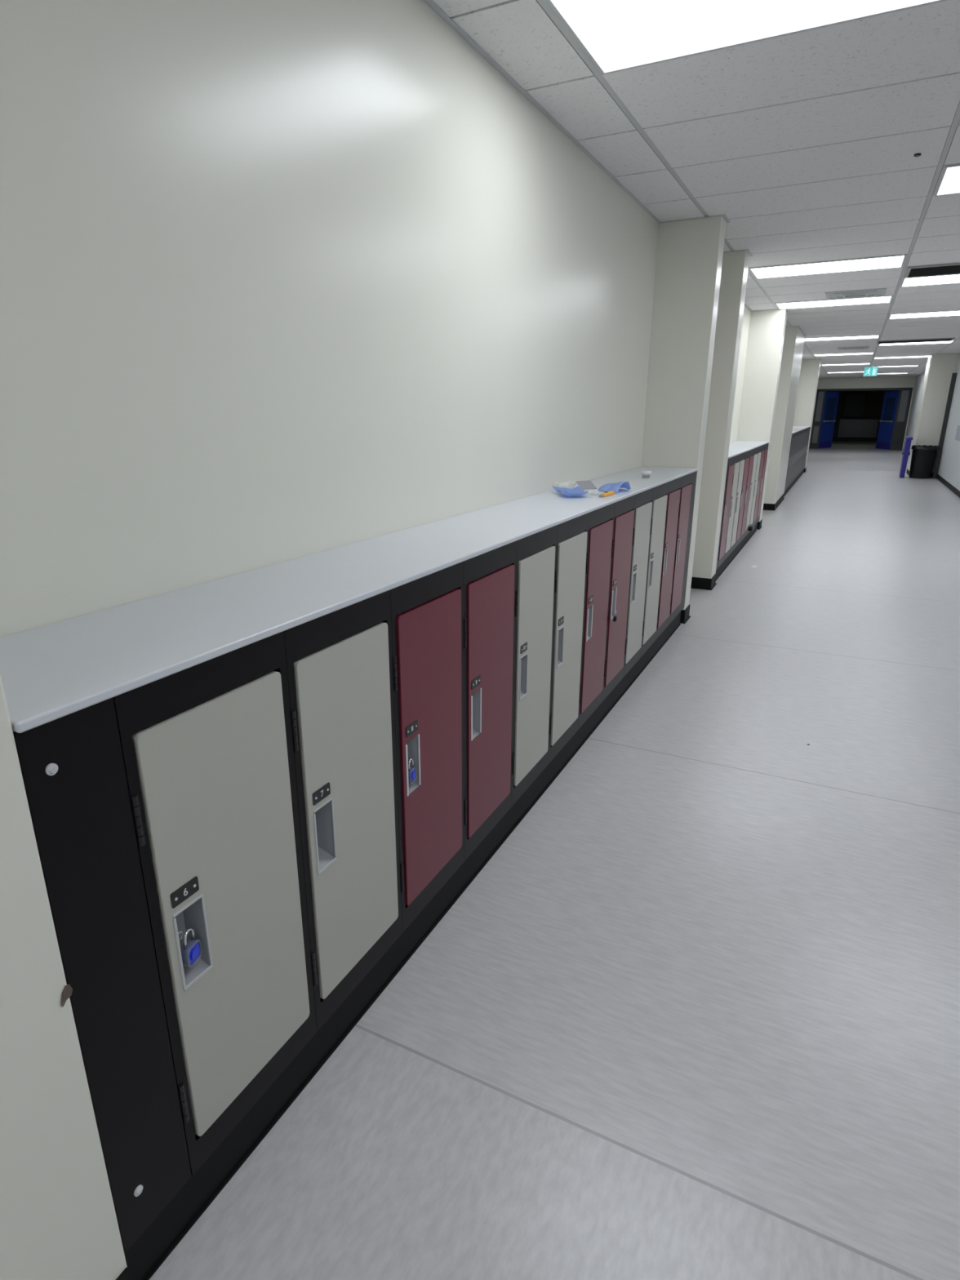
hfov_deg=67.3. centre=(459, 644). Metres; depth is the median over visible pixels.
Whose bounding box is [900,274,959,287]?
recessed light
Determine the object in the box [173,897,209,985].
handle
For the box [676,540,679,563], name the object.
handle
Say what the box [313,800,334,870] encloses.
handle
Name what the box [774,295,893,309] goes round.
recessed light
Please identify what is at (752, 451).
locker
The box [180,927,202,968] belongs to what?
padlock
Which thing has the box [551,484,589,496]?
paper towel
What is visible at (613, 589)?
handle
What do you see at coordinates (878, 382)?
wall
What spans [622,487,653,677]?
locker
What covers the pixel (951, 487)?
baseboard
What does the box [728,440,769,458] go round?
countertop
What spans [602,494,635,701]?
locker
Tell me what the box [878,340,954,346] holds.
recessed light
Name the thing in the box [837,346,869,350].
ceiling vent
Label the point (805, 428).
locker
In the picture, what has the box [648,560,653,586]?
handle
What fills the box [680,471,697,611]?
filler panel
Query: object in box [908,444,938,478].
trash bin
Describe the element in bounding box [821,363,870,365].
recessed light
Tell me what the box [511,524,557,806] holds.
locker
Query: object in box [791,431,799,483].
locker
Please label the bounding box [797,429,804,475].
locker
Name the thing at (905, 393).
door frame
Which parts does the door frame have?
panel, panel, panel, panel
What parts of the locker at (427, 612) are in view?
number plate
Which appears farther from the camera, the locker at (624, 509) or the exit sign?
the exit sign
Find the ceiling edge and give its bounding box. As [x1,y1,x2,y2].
[422,0,959,377]
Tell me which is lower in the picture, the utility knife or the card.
the utility knife
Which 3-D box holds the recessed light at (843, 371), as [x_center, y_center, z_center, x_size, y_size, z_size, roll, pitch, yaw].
[12.761,-8.959,23.695,1.180,0.008,0.585,9,20,26]
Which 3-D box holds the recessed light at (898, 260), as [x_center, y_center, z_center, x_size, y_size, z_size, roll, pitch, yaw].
[3.166,-3.259,6.230,1.180,0.008,0.585,9,20,26]
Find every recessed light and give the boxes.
[545,0,947,75]
[748,253,906,279]
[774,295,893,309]
[804,334,879,341]
[813,351,874,355]
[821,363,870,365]
[826,371,863,373]
[873,355,930,359]
[877,372,908,373]
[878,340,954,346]
[878,364,919,367]
[888,310,959,319]
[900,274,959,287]
[933,164,959,195]
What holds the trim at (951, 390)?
attached to the wall at (949, 464)
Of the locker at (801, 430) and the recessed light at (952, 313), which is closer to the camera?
the recessed light at (952, 313)
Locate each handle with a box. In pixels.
[173,897,209,985]
[313,800,334,870]
[520,654,526,697]
[557,627,563,665]
[586,604,592,640]
[611,587,616,619]
[631,573,635,601]
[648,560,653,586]
[663,549,666,574]
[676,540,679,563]
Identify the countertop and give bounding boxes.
[0,466,698,733]
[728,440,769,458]
[791,426,811,434]
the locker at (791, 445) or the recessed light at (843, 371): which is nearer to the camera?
the locker at (791, 445)
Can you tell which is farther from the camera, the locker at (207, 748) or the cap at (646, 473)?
the cap at (646, 473)
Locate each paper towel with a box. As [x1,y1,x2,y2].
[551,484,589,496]
[596,481,631,493]
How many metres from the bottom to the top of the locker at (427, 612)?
0.990 m
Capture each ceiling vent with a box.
[825,288,886,300]
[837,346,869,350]
[876,337,955,343]
[903,262,959,278]
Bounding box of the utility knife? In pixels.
[598,491,614,497]
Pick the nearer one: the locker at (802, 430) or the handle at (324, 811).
the handle at (324, 811)
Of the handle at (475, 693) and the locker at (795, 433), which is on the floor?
the locker at (795, 433)
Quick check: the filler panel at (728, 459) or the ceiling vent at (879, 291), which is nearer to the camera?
the filler panel at (728, 459)
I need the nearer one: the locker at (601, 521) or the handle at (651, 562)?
the locker at (601, 521)
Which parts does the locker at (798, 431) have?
door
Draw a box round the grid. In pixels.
[537,0,959,377]
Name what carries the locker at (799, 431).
on the floor
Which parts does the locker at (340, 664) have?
number plate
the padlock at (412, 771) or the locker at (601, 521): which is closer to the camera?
the padlock at (412, 771)
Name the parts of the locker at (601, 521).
number plate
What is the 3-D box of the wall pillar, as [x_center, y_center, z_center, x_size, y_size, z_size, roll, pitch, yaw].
[11.143,-5.401,16.989,0.520,2.734,1.200,9,20,26]
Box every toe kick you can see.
[124,611,680,1279]
[715,522,757,580]
[784,468,804,496]
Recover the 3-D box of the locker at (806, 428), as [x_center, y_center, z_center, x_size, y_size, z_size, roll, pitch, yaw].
[7.893,-4.571,16.911,0.388,0.990,0.379,9,20,26]
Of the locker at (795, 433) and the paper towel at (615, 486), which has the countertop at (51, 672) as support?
the paper towel at (615, 486)
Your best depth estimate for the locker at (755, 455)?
8.22 m
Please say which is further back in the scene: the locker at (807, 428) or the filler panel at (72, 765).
the locker at (807, 428)
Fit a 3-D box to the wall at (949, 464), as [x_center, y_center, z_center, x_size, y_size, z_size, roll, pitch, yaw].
[8.825,-3.801,12.080,0.150,2.734,36.900,9,20,26]
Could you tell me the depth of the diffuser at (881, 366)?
20.48 m
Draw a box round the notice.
[955,425,959,440]
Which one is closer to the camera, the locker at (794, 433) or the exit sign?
the locker at (794, 433)
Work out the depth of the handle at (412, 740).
1.95 m
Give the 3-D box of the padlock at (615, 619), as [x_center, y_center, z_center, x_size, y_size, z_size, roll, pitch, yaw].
[0.767,-0.140,3.530,0.013,0.054,0.026,9,20,26]
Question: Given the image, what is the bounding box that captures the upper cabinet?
[836,394,879,437]
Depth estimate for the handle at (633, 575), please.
3.87 m
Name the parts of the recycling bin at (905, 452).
lid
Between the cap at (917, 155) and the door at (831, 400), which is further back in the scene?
the door at (831, 400)
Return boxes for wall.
[0,0,821,1279]
[817,376,915,449]
[826,390,897,437]
[903,354,959,490]
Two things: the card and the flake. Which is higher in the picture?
the card
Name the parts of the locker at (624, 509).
number plate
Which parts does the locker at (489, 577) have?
number plate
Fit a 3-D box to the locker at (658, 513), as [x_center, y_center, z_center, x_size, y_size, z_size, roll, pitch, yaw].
[0.994,-0.473,4.352,0.388,0.990,0.379,9,20,26]
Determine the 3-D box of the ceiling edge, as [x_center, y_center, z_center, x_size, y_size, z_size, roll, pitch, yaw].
[7.068,-5.326,12.548,3.800,0.002,36.900,9,20,26]
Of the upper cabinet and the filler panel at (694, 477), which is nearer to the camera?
the filler panel at (694, 477)
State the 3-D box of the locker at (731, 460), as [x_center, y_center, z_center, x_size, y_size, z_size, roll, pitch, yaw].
[2.296,-1.246,6.722,0.388,0.990,0.379,9,20,26]
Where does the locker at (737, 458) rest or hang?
on the floor
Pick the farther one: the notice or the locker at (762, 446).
the notice
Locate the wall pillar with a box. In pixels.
[907,353,959,472]
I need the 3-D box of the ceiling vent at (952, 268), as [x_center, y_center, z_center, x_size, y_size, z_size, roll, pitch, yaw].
[4.529,-3.255,6.206,1.180,0.014,0.570,9,20,26]
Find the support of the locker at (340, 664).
on the floor
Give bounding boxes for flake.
[61,983,72,1006]
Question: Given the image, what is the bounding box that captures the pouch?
[747,524,754,531]
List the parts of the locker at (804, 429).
door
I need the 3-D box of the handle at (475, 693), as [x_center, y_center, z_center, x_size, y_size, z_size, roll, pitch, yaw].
[0.033,0.214,2.257,0.042,0.154,0.066,9,20,26]
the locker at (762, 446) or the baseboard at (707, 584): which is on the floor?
the locker at (762, 446)
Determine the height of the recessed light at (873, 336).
0.008 m
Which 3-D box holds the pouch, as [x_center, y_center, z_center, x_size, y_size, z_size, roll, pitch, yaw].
[3.448,-1.381,8.502,0.050,0.055,0.200,9,20,26]
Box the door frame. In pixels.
[808,387,912,449]
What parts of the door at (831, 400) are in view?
kick plate, pane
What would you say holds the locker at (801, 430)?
on the floor
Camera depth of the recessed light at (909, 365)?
20.47 m
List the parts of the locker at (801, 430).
door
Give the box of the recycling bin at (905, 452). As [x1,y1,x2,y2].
[898,436,912,477]
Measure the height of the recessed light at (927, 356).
0.008 m
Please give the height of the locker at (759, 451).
0.990 m
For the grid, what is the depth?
3.39 m
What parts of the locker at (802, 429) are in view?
door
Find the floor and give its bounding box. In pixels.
[149,440,959,1279]
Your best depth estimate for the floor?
1.95 m
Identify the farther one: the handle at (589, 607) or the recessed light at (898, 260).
the recessed light at (898, 260)
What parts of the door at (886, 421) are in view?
kick plate, pane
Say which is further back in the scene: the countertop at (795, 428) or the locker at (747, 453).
the countertop at (795, 428)
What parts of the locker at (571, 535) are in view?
number plate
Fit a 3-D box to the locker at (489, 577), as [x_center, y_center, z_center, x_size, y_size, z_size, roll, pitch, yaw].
[-0.062,0.155,2.430,0.388,0.990,0.379,9,20,26]
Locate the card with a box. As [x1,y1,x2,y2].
[575,480,596,489]
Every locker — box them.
[113,631,316,1175]
[284,590,402,1031]
[390,561,464,933]
[463,541,516,861]
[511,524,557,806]
[548,512,589,764]
[577,502,614,729]
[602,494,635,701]
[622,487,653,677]
[640,481,668,657]
[655,476,681,639]
[668,472,693,624]
[717,456,734,568]
[723,453,740,561]
[728,452,745,555]
[734,450,750,548]
[739,448,754,542]
[743,447,758,537]
[748,445,761,532]
[752,444,765,525]
[755,443,768,524]
[784,433,793,490]
[786,432,795,488]
[787,432,796,486]
[789,431,797,484]
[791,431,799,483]
[792,431,799,480]
[793,430,801,479]
[795,429,804,477]
[795,430,802,478]
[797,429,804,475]
[798,428,805,474]
[800,428,806,472]
[800,428,807,471]
[801,427,808,471]
[802,427,808,470]
[804,426,809,467]
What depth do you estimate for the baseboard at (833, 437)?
36.87 m
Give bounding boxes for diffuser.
[878,365,917,367]
[882,373,906,373]
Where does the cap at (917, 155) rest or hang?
attached to the ceiling
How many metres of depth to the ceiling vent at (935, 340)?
12.85 m
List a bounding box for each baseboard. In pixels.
[115,466,806,1279]
[832,436,877,440]
[902,448,959,497]
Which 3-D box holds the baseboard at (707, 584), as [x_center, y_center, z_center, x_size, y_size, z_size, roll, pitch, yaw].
[5.846,-3.014,13.973,1.016,0.100,36.900,9,20,26]
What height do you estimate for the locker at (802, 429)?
0.990 m
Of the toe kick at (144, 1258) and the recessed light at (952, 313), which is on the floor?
the toe kick at (144, 1258)
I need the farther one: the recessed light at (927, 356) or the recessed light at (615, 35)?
the recessed light at (927, 356)
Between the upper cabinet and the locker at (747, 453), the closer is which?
the locker at (747, 453)
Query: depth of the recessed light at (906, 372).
24.62 m
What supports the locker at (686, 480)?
on the floor
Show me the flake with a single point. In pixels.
(67, 992)
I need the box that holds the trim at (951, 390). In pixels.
[932,373,957,478]
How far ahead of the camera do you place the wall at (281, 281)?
1.76 m
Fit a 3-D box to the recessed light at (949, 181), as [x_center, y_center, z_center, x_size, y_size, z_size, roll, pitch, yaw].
[3.118,-2.420,3.636,1.180,0.008,0.585,9,20,26]
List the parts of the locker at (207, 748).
number plate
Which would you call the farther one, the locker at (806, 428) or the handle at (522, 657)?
the locker at (806, 428)
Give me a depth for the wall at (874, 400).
36.25 m
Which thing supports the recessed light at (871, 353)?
in the ceiling
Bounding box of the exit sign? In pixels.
[862,365,878,376]
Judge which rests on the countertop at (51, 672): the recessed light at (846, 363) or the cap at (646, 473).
the cap at (646, 473)
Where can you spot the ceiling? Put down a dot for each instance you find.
(806, 142)
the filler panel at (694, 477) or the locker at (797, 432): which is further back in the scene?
the locker at (797, 432)
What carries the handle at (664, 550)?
on the locker at (674, 486)
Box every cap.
[640,470,651,478]
[913,153,921,157]
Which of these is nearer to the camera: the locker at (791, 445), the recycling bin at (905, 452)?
the locker at (791, 445)
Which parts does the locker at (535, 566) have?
number plate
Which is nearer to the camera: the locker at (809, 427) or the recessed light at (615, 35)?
the recessed light at (615, 35)
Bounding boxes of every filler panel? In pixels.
[13,697,191,1253]
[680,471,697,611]
[715,458,728,569]
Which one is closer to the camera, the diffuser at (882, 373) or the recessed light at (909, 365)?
the recessed light at (909, 365)
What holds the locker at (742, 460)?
on the floor
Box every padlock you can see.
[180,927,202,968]
[408,758,417,783]
[613,610,617,622]
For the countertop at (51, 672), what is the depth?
1.49 m
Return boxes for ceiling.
[432,0,959,378]
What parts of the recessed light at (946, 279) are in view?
frame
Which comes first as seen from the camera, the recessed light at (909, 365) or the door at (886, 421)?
the recessed light at (909, 365)
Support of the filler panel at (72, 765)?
on the floor
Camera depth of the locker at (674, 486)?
4.56 m
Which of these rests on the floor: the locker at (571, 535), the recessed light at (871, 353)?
the locker at (571, 535)
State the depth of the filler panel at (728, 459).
6.45 m
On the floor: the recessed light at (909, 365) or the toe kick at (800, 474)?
the toe kick at (800, 474)
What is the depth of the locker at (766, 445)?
9.18 m
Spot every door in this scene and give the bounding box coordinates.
[817,391,839,448]
[875,390,899,449]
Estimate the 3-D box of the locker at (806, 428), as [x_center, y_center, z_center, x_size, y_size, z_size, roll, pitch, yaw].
[7.717,-4.466,16.591,0.388,0.990,0.379,9,20,26]
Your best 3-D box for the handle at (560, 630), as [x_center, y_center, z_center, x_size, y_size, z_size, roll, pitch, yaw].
[0.385,0.005,2.898,0.042,0.154,0.066,9,20,26]
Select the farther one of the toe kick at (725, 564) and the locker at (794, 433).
the locker at (794, 433)
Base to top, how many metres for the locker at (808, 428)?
0.990 m

